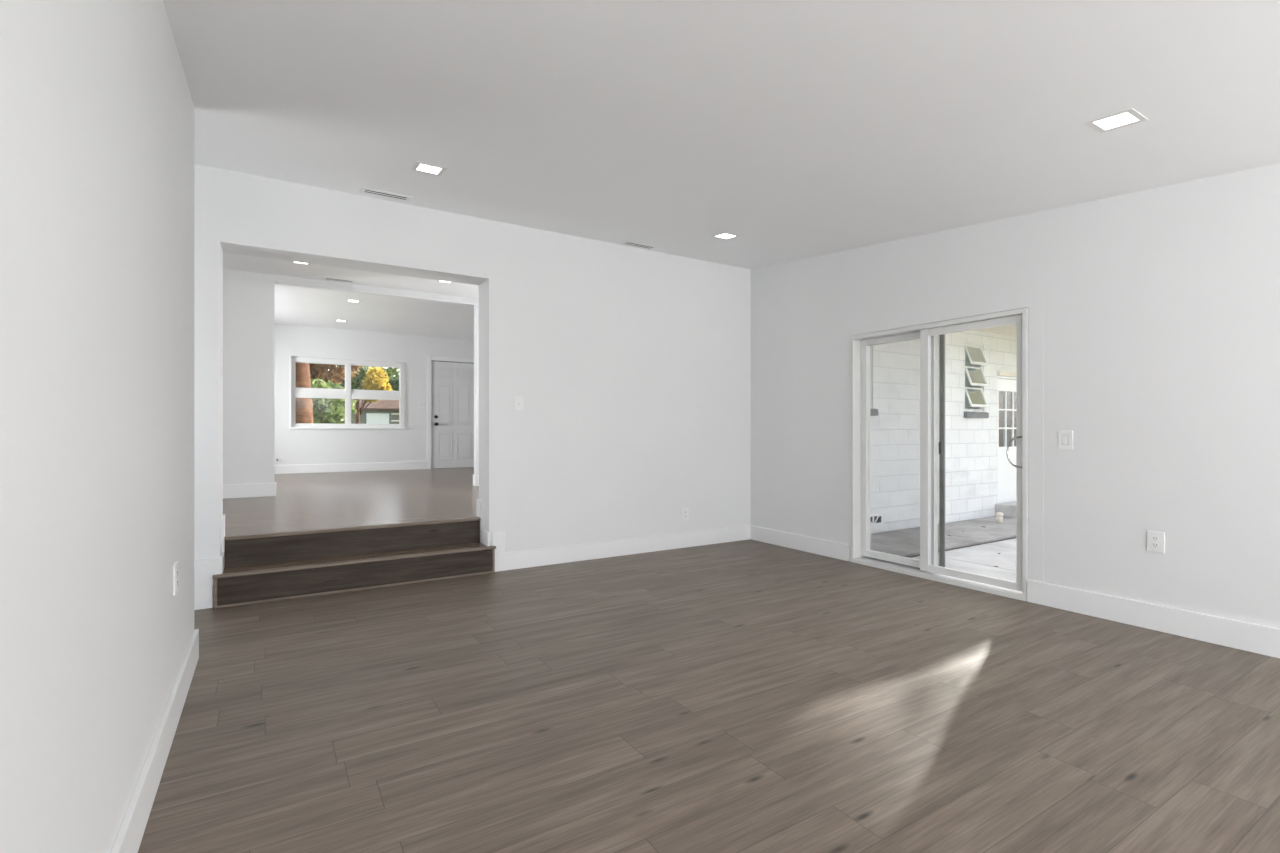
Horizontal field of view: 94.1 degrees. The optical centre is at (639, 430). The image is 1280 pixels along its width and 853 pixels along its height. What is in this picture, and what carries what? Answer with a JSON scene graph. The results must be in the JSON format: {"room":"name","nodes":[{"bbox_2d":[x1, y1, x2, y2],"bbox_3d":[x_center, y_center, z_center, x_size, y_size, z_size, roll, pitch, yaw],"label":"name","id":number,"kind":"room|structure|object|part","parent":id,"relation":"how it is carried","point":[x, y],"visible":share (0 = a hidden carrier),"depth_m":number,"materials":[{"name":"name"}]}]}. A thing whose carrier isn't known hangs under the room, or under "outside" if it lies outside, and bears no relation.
{"room":"empty living room","nodes":[
{"label":"empty living room","id":0,"kind":"room"},
{"bbox_2d":[0,0,193,852],"bbox_3d":[-0.412,-0.257,-0.085,0.115,2.914,7.490,0,0,-32],"label":"wall","id":1,"kind":"structure","parent":0,"point":[97,107],"depth_m":1.32,"materials":[{"name":"paint"}]},
{"bbox_2d":[110,629,198,852],"bbox_3d":[-0.409,1.123,-0.072,0.133,0.155,7.508,0,0,-32],"label":"baseboard","id":2,"kind":"structure","parent":1,"relation":"attached to","point":[128,839],"depth_m":1.97,"materials":[{"name":"paint"}]},
{"bbox_2d":[173,562,177,595],"bbox_3d":[-1.928,0.612,2.476,0.010,0.125,0.085,0,0,-32],"label":"outlet","id":3,"kind":"object","parent":1,"relation":"attached to","point":[175,566],"visible":1,"depth_m":2.45,"materials":[{"name":"white plastic"}]},
{"bbox_2d":[223,269,478,498],"bbox_3d":[-3.422,-0.619,7.597,6.600,2.763,0.142,0,0,-32],"label":"wall","id":4,"kind":"structure","parent":0,"point":[248,297],"depth_m":6.89,"materials":[{"name":"paint"}]},
{"bbox_2d":[223,468,478,535],"bbox_3d":[-3.707,0.793,8.057,6.600,0.060,7.202,0,0,-32],"label":"floor","id":5,"kind":"structure","parent":0,"point":[325,500],"depth_m":6.36,"materials":[{"name":"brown wood"}]},
{"bbox_2d":[223,253,478,298],"bbox_3d":[-2.620,-1.897,6.306,6.600,0.125,2.934,0,0,-32],"label":"ceiling","id":6,"kind":"structure","parent":0,"point":[230,261],"depth_m":7.03,"materials":[{"name":"paint"}]},
{"bbox_2d":[323,277,354,282],"bbox_3d":[-3.654,-1.833,7.242,0.350,0.004,0.150,0,0,-32],"label":"ceiling vent","id":7,"kind":"object","parent":6,"relation":"in","point":[324,278],"visible":1,"depth_m":7.25,"materials":[{"name":"white plastic"}]},
{"bbox_2d":[275,324,473,468],"bbox_3d":[-5.654,-0.300,11.193,6.800,3.400,0.180,0,0,-32],"label":"wall","id":8,"kind":"structure","parent":0,"point":[292,446],"depth_m":11.28,"materials":[{"name":"paint"}]},
{"bbox_2d":[289,355,406,428],"bbox_3d":[-5.466,-0.700,11.260,2.000,1.326,0.155,0,0,-32],"label":"window","id":9,"kind":"structure","parent":8,"relation":"in","point":[347,393],"depth_m":11.24,"materials":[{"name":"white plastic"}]},
{"bbox_3d":[-5.915,-0.980,11.041,0.835,0.560,0.034,0,0,-32],"label":"sash","id":10,"kind":"part","parent":9,"relation":"part of","materials":[{"name":"white plastic"}]},
{"bbox_3d":[-5.899,-0.412,11.015,0.835,0.575,0.034,0,0,-32],"label":"sash","id":11,"kind":"part","parent":9,"relation":"part of","materials":[{"name":"glass"}]},
{"bbox_3d":[-5.445,-0.052,11.226,2.000,0.030,0.075,0,0,-32],"label":"sill","id":12,"kind":"part","parent":9,"relation":"part of","materials":[{"name":"paint"}]},
{"bbox_3d":[-5.117,-0.980,11.536,0.885,0.560,0.034,0,0,-32],"label":"sash","id":13,"kind":"part","parent":9,"relation":"part of","materials":[{"name":"white plastic"}]},
{"bbox_3d":[-5.101,-0.412,11.511,0.885,0.575,0.034,0,0,-32],"label":"sash","id":14,"kind":"part","parent":9,"relation":"part of","materials":[{"name":"white plastic"}]},
{"bbox_2d":[275,461,426,473],"bbox_3d":[-6.338,0.685,10.652,4.866,0.155,0.018,0,0,-32],"label":"baseboard","id":15,"kind":"structure","parent":8,"relation":"attached to","point":[345,467],"depth_m":11.18,"materials":[{"name":"paint"}]},
{"bbox_2d":[427,356,473,468],"bbox_3d":[-3.812,-0.371,12.227,1.079,2.268,0.146,0,0,-32],"label":"door","id":16,"kind":"structure","parent":8,"relation":"in","point":[450,385],"depth_m":12.19,"materials":[{"name":"paint"}]},
{"bbox_3d":[-3.970,-1.182,12.143,0.286,0.216,0.009,0,0,-32],"label":"raised panel","id":17,"kind":"part","parent":16,"relation":"part of","materials":[{"name":"paint"}]},
{"bbox_3d":[-3.970,-0.527,12.143,0.286,0.812,0.009,0,0,-32],"label":"raised panel","id":18,"kind":"part","parent":16,"relation":"part of","materials":[{"name":"paint"}]},
{"bbox_3d":[-3.970,0.306,12.143,0.286,0.530,0.009,0,0,-32],"label":"raised panel","id":19,"kind":"part","parent":16,"relation":"part of","materials":[{"name":"paint"}]},
{"bbox_3d":[-3.651,-1.182,12.341,0.286,0.216,0.009,0,0,-32],"label":"raised panel","id":20,"kind":"part","parent":16,"relation":"part of","materials":[{"name":"paint"}]},
{"bbox_3d":[-3.651,-0.527,12.341,0.286,0.812,0.009,0,0,-32],"label":"raised panel","id":21,"kind":"part","parent":16,"relation":"part of","materials":[{"name":"paint"}]},
{"bbox_3d":[-3.651,0.306,12.341,0.286,0.530,0.009,0,0,-32],"label":"raised panel","id":22,"kind":"part","parent":16,"relation":"part of","materials":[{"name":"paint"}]},
{"bbox_2d":[275,284,473,339],"bbox_3d":[-4.533,-1.950,9.387,6.600,0.100,4.072,0,0,-32],"label":"ceiling","id":23,"kind":"structure","parent":0,"point":[296,306],"depth_m":9.72,"materials":[{"name":"paint"}]},
{"bbox_2d":[346,299,360,302],"bbox_3d":[-4.184,-1.899,8.702,0.184,0.002,0.184,0,0,-32],"label":"recessed light","id":24,"kind":"object","parent":23,"relation":"in","point":[347,300],"visible":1,"depth_m":8.67,"materials":[{"name":"white plastic"}]},
{"bbox_2d":[194,164,750,606],"bbox_3d":[-1.412,-0.360,5.157,6.440,3.120,0.292,0,0,-32],"label":"wall","id":25,"kind":"structure","parent":0,"point":[630,367],"depth_m":5.38,"materials":[{"name":"paint"}]},
{"bbox_2d":[194,557,219,609],"bbox_3d":[-3.468,1.031,3.698,1.409,0.338,0.018,0,0,-32],"label":"baseboard","id":26,"kind":"structure","parent":25,"relation":"attached to","point":[204,569],"depth_m":4.02,"materials":[{"name":"paint"}]},
{"bbox_2d":[220,514,224,573],"bbox_3d":[-2.945,0.793,4.205,0.014,0.370,0.324,0,0,-32],"label":"baseboard","id":27,"kind":"object","parent":25,"relation":"attached to","point":[222,557],"visible":1,"depth_m":4.24,"materials":[{"name":"paint"}]},
{"bbox_2d":[477,499,489,545],"bbox_3d":[-1.366,0.793,5.185,0.014,0.370,0.324,0,0,-32],"label":"baseboard","id":28,"kind":"object","parent":25,"relation":"attached to","point":[484,535],"visible":1,"depth_m":5.21,"materials":[{"name":"paint"}]},
{"bbox_2d":[515,396,522,410],"bbox_3d":[-1.052,-0.240,5.195,0.080,0.125,0.023,0,0,-32],"label":"light switch","id":29,"kind":"object","parent":25,"relation":"attached to","point":[518,399],"visible":1,"depth_m":5.20,"materials":[{"name":"white plastic"}]},
{"bbox_2d":[492,525,749,571],"bbox_3d":[-0.019,1.031,5.839,2.917,0.338,0.019,0,0,-32],"label":"baseboard","id":30,"kind":"structure","parent":25,"relation":"attached to","point":[504,561],"depth_m":5.64,"materials":[{"name":"paint"}]},
{"bbox_2d":[682,508,688,519],"bbox_3d":[0.467,0.857,6.146,0.085,0.125,0.010,0,0,-32],"label":"outlet","id":31,"kind":"object","parent":25,"relation":"attached to","point":[685,511],"visible":1,"depth_m":6.14,"materials":[{"name":"white plastic"}]},
{"bbox_2d":[138,539,1279,852],"bbox_3d":[0.877,1.260,1.298,6.260,0.120,8.680,0,0,-32],"label":"floor","id":32,"kind":"structure","parent":0,"point":[743,696],"depth_m":2.48,"materials":[{"name":"brown wood"}]},
{"bbox_2d":[213,517,495,607],"bbox_3d":[-2.125,0.980,4.652,1.952,0.440,0.303,0,0,-32],"label":"steps","id":33,"kind":"structure","parent":32,"relation":"on","point":[265,567],"depth_m":4.56,"materials":[{"name":"brown wood"}]},
{"bbox_2d":[163,0,1279,268],"bbox_3d":[1.018,-1.470,1.385,6.590,0.951,8.680,0,0,-32],"label":"ceiling","id":34,"kind":"structure","parent":0,"point":[794,129],"depth_m":2.81,"materials":[{"name":"paint"}]},
{"bbox_2d":[359,187,411,201],"bbox_3d":[-1.912,-1.778,4.487,0.350,0.018,0.150,0,0,-32],"label":"ceiling vent","id":35,"kind":"object","parent":34,"relation":"in","point":[369,191],"visible":1,"depth_m":4.48,"materials":[{"name":"white plastic"}]},
{"bbox_2d":[411,161,446,175],"bbox_3d":[-1.373,-1.705,3.880,0.184,0.019,0.183,0,0,-32],"label":"recessed light","id":36,"kind":"object","parent":34,"relation":"in","point":[419,166],"visible":1,"depth_m":3.87,"materials":[{"name":"white plastic"}]},
{"bbox_2d":[417,164,440,173],"bbox_3d":[-1.373,-1.705,3.880,0.132,0.002,0.132,0,5,-32],"label":"diffuser","id":37,"kind":"object","parent":36,"relation":"attached to","point":[425,168],"depth_m":3.88,"materials":[{"name":"white plastic"}]},
{"bbox_2d":[620,241,657,249],"bbox_3d":[-0.008,-1.783,5.727,0.350,0.018,0.150,0,0,-32],"label":"ceiling vent","id":38,"kind":"object","parent":34,"relation":"in","point":[628,243],"visible":1,"depth_m":5.72,"materials":[{"name":"white plastic"}]},
{"bbox_2d":[711,232,738,239],"bbox_3d":[0.749,-1.707,5.221,0.184,0.019,0.183,0,0,-32],"label":"recessed light","id":39,"kind":"object","parent":34,"relation":"in","point":[724,235],"visible":1,"depth_m":5.21,"materials":[{"name":"white plastic"}]},
{"bbox_2d":[716,234,734,238],"bbox_3d":[0.749,-1.707,5.221,0.132,0.002,0.132,0,5,-32],"label":"diffuser","id":40,"kind":"object","parent":39,"relation":"attached to","point":[726,236],"depth_m":5.22,"materials":[{"name":"white plastic"}]},
{"bbox_2d":[1084,108,1147,132],"bbox_3d":[2.218,-1.444,2.778,0.184,0.019,0.183,0,0,-32],"label":"recessed light","id":41,"kind":"object","parent":34,"relation":"in","point":[1130,116],"visible":1,"depth_m":2.77,"materials":[{"name":"white plastic"}]},
{"bbox_2d":[1093,112,1138,129],"bbox_3d":[2.218,-1.444,2.778,0.132,0.002,0.132,0,5,-32],"label":"diffuser","id":42,"kind":"object","parent":41,"relation":"attached to","point":[1125,118],"depth_m":2.78,"materials":[{"name":"white plastic"}]},
{"bbox_2d":[870,330,1015,533],"bbox_3d":[4.670,-0.065,8.820,7.760,2.970,0.220,0,0,-32],"label":"wall","id":43,"kind":"structure","parent":0,"point":[971,444],"depth_m":8.49,"materials":[{"name":"white brick"}]},
{"bbox_2d":[870,346,877,415],"bbox_3d":[2.739,-0.748,7.568,0.588,1.105,0.230,0,0,-32],"label":"window","id":44,"kind":"structure","parent":43,"relation":"in","point":[873,412],"depth_m":7.65,"materials":[{"name":"paint"}]},
{"bbox_3d":[2.743,-0.800,7.558,0.513,1.000,0.070,0,0,-32],"label":"frame","id":45,"kind":"part","parent":44,"relation":"part of","materials":[{"name":"paint"}]},
{"bbox_3d":[2.774,-0.247,7.513,0.588,0.105,0.100,0,0,-32],"label":"sill","id":46,"kind":"part","parent":44,"relation":"part of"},
{"bbox_2d":[870,513,882,530],"bbox_3d":[2.976,1.170,7.625,0.400,0.200,0.024,0,0,-32],"label":"air vent","id":47,"kind":"object","parent":43,"relation":"in","point":[876,520],"visible":0.59,"depth_m":7.65,"materials":[{"name":"metal"}]},
{"bbox_2d":[964,343,988,417],"bbox_3d":[4.969,-0.748,8.929,0.587,1.105,0.269,0,0,-32],"label":"window","id":48,"kind":"structure","parent":43,"relation":"in","point":[974,353],"depth_m":8.88,"materials":[{"name":"paint"}]},
{"bbox_3d":[4.962,-0.800,8.936,0.512,1.000,0.070,0,0,-32],"label":"frame","id":49,"kind":"part","parent":48,"relation":"part of","materials":[{"name":"paint"}]},
{"bbox_3d":[4.993,-0.247,8.891,0.587,0.105,0.100,0,0,-32],"label":"sill","id":50,"kind":"part","parent":48,"relation":"part of","materials":[{"name":"grey concrete"}]},
{"bbox_3d":[5.004,-1.133,8.868,0.412,0.245,0.092,0,0,-32],"label":"glass pane","id":51,"kind":"part","parent":48,"relation":"part of","materials":[{"name":"glass"}]},
{"bbox_3d":[5.004,-0.820,8.868,0.412,0.245,0.092,0,0,-32],"label":"glass pane","id":52,"kind":"part","parent":48,"relation":"part of","materials":[{"name":"glass"}]},
{"bbox_3d":[5.005,-1.127,8.866,0.448,0.296,0.124,0,0,-32],"label":"sash","id":53,"kind":"part","parent":48,"relation":"part of","materials":[{"name":"white plastic"}]},
{"bbox_3d":[5.005,-0.814,8.866,0.448,0.296,0.124,0,0,-32],"label":"sash","id":54,"kind":"part","parent":48,"relation":"part of","materials":[{"name":"white plastic"}]},
{"bbox_3d":[5.005,-0.501,8.866,0.448,0.296,0.124,0,0,-32],"label":"sash","id":55,"kind":"part","parent":48,"relation":"part of","materials":[{"name":"white plastic"}]},
{"bbox_3d":[5.004,-0.506,8.868,0.412,0.245,0.092,0,0,-32],"label":"glass pane","id":56,"kind":"part","parent":48,"relation":"part of","materials":[{"name":"glass"}]},
{"bbox_2d":[997,371,1015,502],"bbox_3d":[5.878,0.185,9.523,0.907,2.230,0.200,0,0,-32],"label":"door","id":57,"kind":"structure","parent":43,"relation":"in","point":[1006,385],"depth_m":9.44,"materials":[{"name":"paint"}]},
{"bbox_3d":[5.883,-0.190,9.514,0.667,0.880,0.004,0,0,-32],"label":"glass pane","id":58,"kind":"part","parent":57,"relation":"part of","materials":[{"name":"clear glass"}]},
{"bbox_2d":[751,163,1279,628],"bbox_3d":[3.578,-0.247,3.034,0.200,3.135,8.580,0,0,-32],"label":"wall","id":59,"kind":"structure","parent":0,"point":[1161,305],"depth_m":3.79,"materials":[{"name":"paint"}]},
{"bbox_2d":[750,525,849,560],"bbox_3d":[1.575,1.123,6.054,0.018,0.155,1.335,0,0,-32],"label":"baseboard","id":60,"kind":"structure","parent":59,"relation":"attached to","point":[828,548],"depth_m":5.96,"materials":[{"name":"paint"}]},
{"bbox_2d":[850,308,1027,600],"bbox_3d":[2.409,0.165,4.885,0.214,2.070,1.504,0,0,-32],"label":"door","id":61,"kind":"structure","parent":59,"relation":"in","point":[927,567],"depth_m":4.91,"materials":[{"name":"paint"}]},
{"bbox_3d":[2.250,0.158,5.212,0.058,1.981,0.713,0,0,-32],"label":"fixed panel","id":62,"kind":"part","parent":61,"relation":"part of","materials":[{"name":"glass"}]},
{"bbox_3d":[2.303,0.165,5.218,0.022,1.995,0.758,0,0,-32],"label":"screen panel","id":63,"kind":"part","parent":61,"relation":"part of","materials":[{"name":"black metal"}]},
{"bbox_3d":[2.545,0.159,4.598,0.045,1.983,0.803,0,0,-32],"label":"sliding panel","id":64,"kind":"part","parent":61,"relation":"part of","materials":[{"name":"glass"}]},
{"bbox_3d":[2.689,0.150,4.279,0.101,0.232,0.015,0,0,34],"label":"pull handle","id":65,"kind":"part","parent":61,"relation":"part of","materials":[{"name":"silver metal"}]},
{"bbox_2d":[1058,431,1072,448],"bbox_3d":[2.854,0.060,3.999,0.013,0.125,0.085,0,0,-32],"label":"light switch","id":66,"kind":"object","parent":59,"relation":"attached to","point":[1065,438],"visible":1,"depth_m":4.00,"materials":[{"name":"white plastic"}]},
{"bbox_2d":[1027,579,1279,657],"bbox_3d":[4.239,1.123,1.763,0.018,0.155,5.725,0,0,-32],"label":"baseboard","id":67,"kind":"structure","parent":59,"relation":"attached to","point":[1246,636],"depth_m":3.55,"materials":[{"name":"paint"}]},
{"bbox_2d":[1147,530,1164,552],"bbox_3d":[3.108,0.668,3.592,0.010,0.125,0.085,0,0,-32],"label":"outlet","id":68,"kind":"object","parent":59,"relation":"attached to","point":[1155,540],"visible":1,"depth_m":3.59,"materials":[{"name":"white plastic"}]},
{"bbox_2d":[1152,542,1158,547],"bbox_3d":[3.105,0.688,3.591,0.004,0.033,0.033,0,0,-32],"label":"socket","id":69,"kind":"object","parent":68,"relation":"attached to","point":[1154,544],"depth_m":3.59,"materials":[{"name":"white plastic"}]},
{"bbox_3d":[-0.010,-1.850,9.969,15.500,0.500,9.950,0,0,-32],"label":"deck","id":70,"kind":"object","parent":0,"visible":0},
{"bbox_2d":[975,324,1015,336],"bbox_3d":[5.379,-1.510,8.295,8.110,0.180,1.420,0,0,-32],"label":"roof eave","id":71,"kind":"object","parent":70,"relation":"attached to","point":[1008,330],"depth_m":8.89,"materials":[{"name":"paint"}]},
{"label":"outside","id":72,"kind":"structure","parent":0,"visible":0},
{"bbox_3d":[-11.575,1.560,28.125,70.000,0.280,120.000,0,0,-32],"label":"ground","id":73,"kind":"structure","parent":72,"visible":0},
{"bbox_2d":[296,363,312,422],"bbox_3d":[-8.003,-2.461,13.251,5.106,7.855,4.064,0,0,-32],"label":"tree","id":74,"kind":"object","parent":73,"relation":"on","point":[304,409],"visible":0.02,"depth_m":13.16,"materials":[{"name":"brown plant"}]},
{"bbox_2d":[311,378,356,423],"bbox_3d":[-13.013,-0.327,23.735,3.311,3.644,2.606,0,0,-32],"label":"tree","id":75,"kind":"object","parent":73,"relation":"on","point":[325,410],"visible":0.13,"depth_m":23.52,"materials":[{"name":"green plant"}]},
{"bbox_2d":[309,363,359,401],"bbox_3d":[-18.220,-2.527,33.373,6.545,7.964,3.304,0,0,-32],"label":"tree","id":76,"kind":"object","parent":73,"relation":"on","point":[315,369],"visible":0.09,"depth_m":33.28,"materials":[{"name":"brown plant"}]},
{"bbox_2d":[331,366,398,389],"bbox_3d":[-35.577,-4.010,76.777,11.178,10.937,4.628,0,0,-32],"label":"tree","id":77,"kind":"object","parent":73,"relation":"on","point":[356,382],"visible":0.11,"depth_m":75.71,"materials":[{"name":"green plant"}]},
{"bbox_2d":[344,399,398,423],"bbox_3d":[-23.816,-1.275,60.545,10.600,5.450,9.200,0,0,-32],"label":"house","id":78,"kind":"structure","parent":73,"relation":"on","point":[386,411],"depth_m":55.65,"materials":[{"name":"white paint"}]},
{"bbox_3d":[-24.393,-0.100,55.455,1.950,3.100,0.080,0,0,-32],"label":"garage door","id":79,"kind":"part","parent":78,"relation":"part of","materials":[{"name":"paint"}]},
{"bbox_2d":[356,367,393,423],"bbox_3d":[-17.950,-1.482,40.733,1.856,5.871,2.294,0,0,18],"label":"tree","id":80,"kind":"object","parent":73,"relation":"on","point":[369,383],"visible":0.51,"depth_m":40.27,"materials":[{"name":"yellow plant"}]},
{"bbox_2d":[385,374,398,390],"bbox_3d":[-27.125,-3.454,71.433,10.090,9.827,4.405,0,0,-32],"label":"tree","id":81,"kind":"object","parent":73,"relation":"on","point":[395,384],"visible":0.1,"depth_m":69.34,"materials":[{"name":"green plant"}]},
{"bbox_2d":[908,537,1015,557],"bbox_3d":[5.800,1.377,6.526,7.260,0.085,4.970,0,0,-32],"label":"patio","id":82,"kind":"structure","parent":73,"relation":"on","point":[1015,537],"depth_m":6.95,"materials":[{"name":"concrete"}]},
{"bbox_2d":[870,542,919,556],"bbox_3d":[2.288,1.317,6.561,1.208,0.035,1.015,0,0,-32],"label":"paving slab","id":83,"kind":"object","parent":82,"relation":"on","point":[895,550],"visible":0.04,"depth_m":6.48,"materials":[{"name":"concrete"}]},
{"bbox_2d":[870,529,984,550],"bbox_3d":[3.324,1.317,7.204,1.208,0.035,1.015,0,0,-32],"label":"paving slab","id":84,"kind":"object","parent":82,"relation":"on","point":[905,538],"visible":0.53,"depth_m":7.09,"materials":[{"name":"concrete"}]},
{"bbox_2d":[908,521,1015,542],"bbox_3d":[4.361,1.317,7.848,1.208,0.035,1.015,0,0,-32],"label":"paving slab","id":85,"kind":"object","parent":82,"relation":"on","point":[989,533],"visible":0.6,"depth_m":7.71,"materials":[{"name":"concrete"}]},
{"bbox_2d":[911,556,1015,581],"bbox_3d":[2.863,1.317,5.520,1.088,0.035,1.120,0,0,-32],"label":"paving slab","id":86,"kind":"object","parent":82,"relation":"on","point":[1006,574],"visible":0.04,"depth_m":5.59,"materials":[{"name":"concrete"}]},
{"bbox_2d":[938,544,1015,570],"bbox_3d":[3.798,1.317,6.101,1.088,0.035,1.120,0,0,-32],"label":"paving slab","id":87,"kind":"object","parent":82,"relation":"on","point":[984,554],"visible":0.28,"depth_m":6.22,"materials":[{"name":"concrete"}]},
{"bbox_2d":[962,516,1015,528],"bbox_3d":[5.397,1.317,8.491,1.208,0.035,1.015,0,0,-32],"label":"paving slab","id":88,"kind":"object","parent":82,"relation":"on","point":[1010,522],"visible":0.26,"depth_m":8.56,"materials":[{"name":"concrete"}]},
{"bbox_2d":[995,512,1002,522],"bbox_3d":[5.103,1.228,8.465,0.100,0.145,0.100,0,0,-32],"label":"drain pipe","id":89,"kind":"object","parent":88,"relation":"on","point":[999,515],"visible":1,"depth_m":8.43,"materials":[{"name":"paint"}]},
{"bbox_2d":[987,538,1015,548],"bbox_3d":[4.732,1.317,6.681,1.088,0.035,1.120,0,0,-32],"label":"paving slab","id":90,"kind":"object","parent":82,"relation":"on","point":[1011,543],"visible":0.14,"depth_m":6.89,"materials":[{"name":"concrete"}]},
{"bbox_2d":[995,501,1015,517],"bbox_3d":[6.076,1.228,9.363,1.200,0.215,0.340,0,0,-32],"label":"step","id":91,"kind":"structure","parent":82,"relation":"on","point":[1008,509],"depth_m":9.06,"materials":[{"name":"concrete"}]}
]}

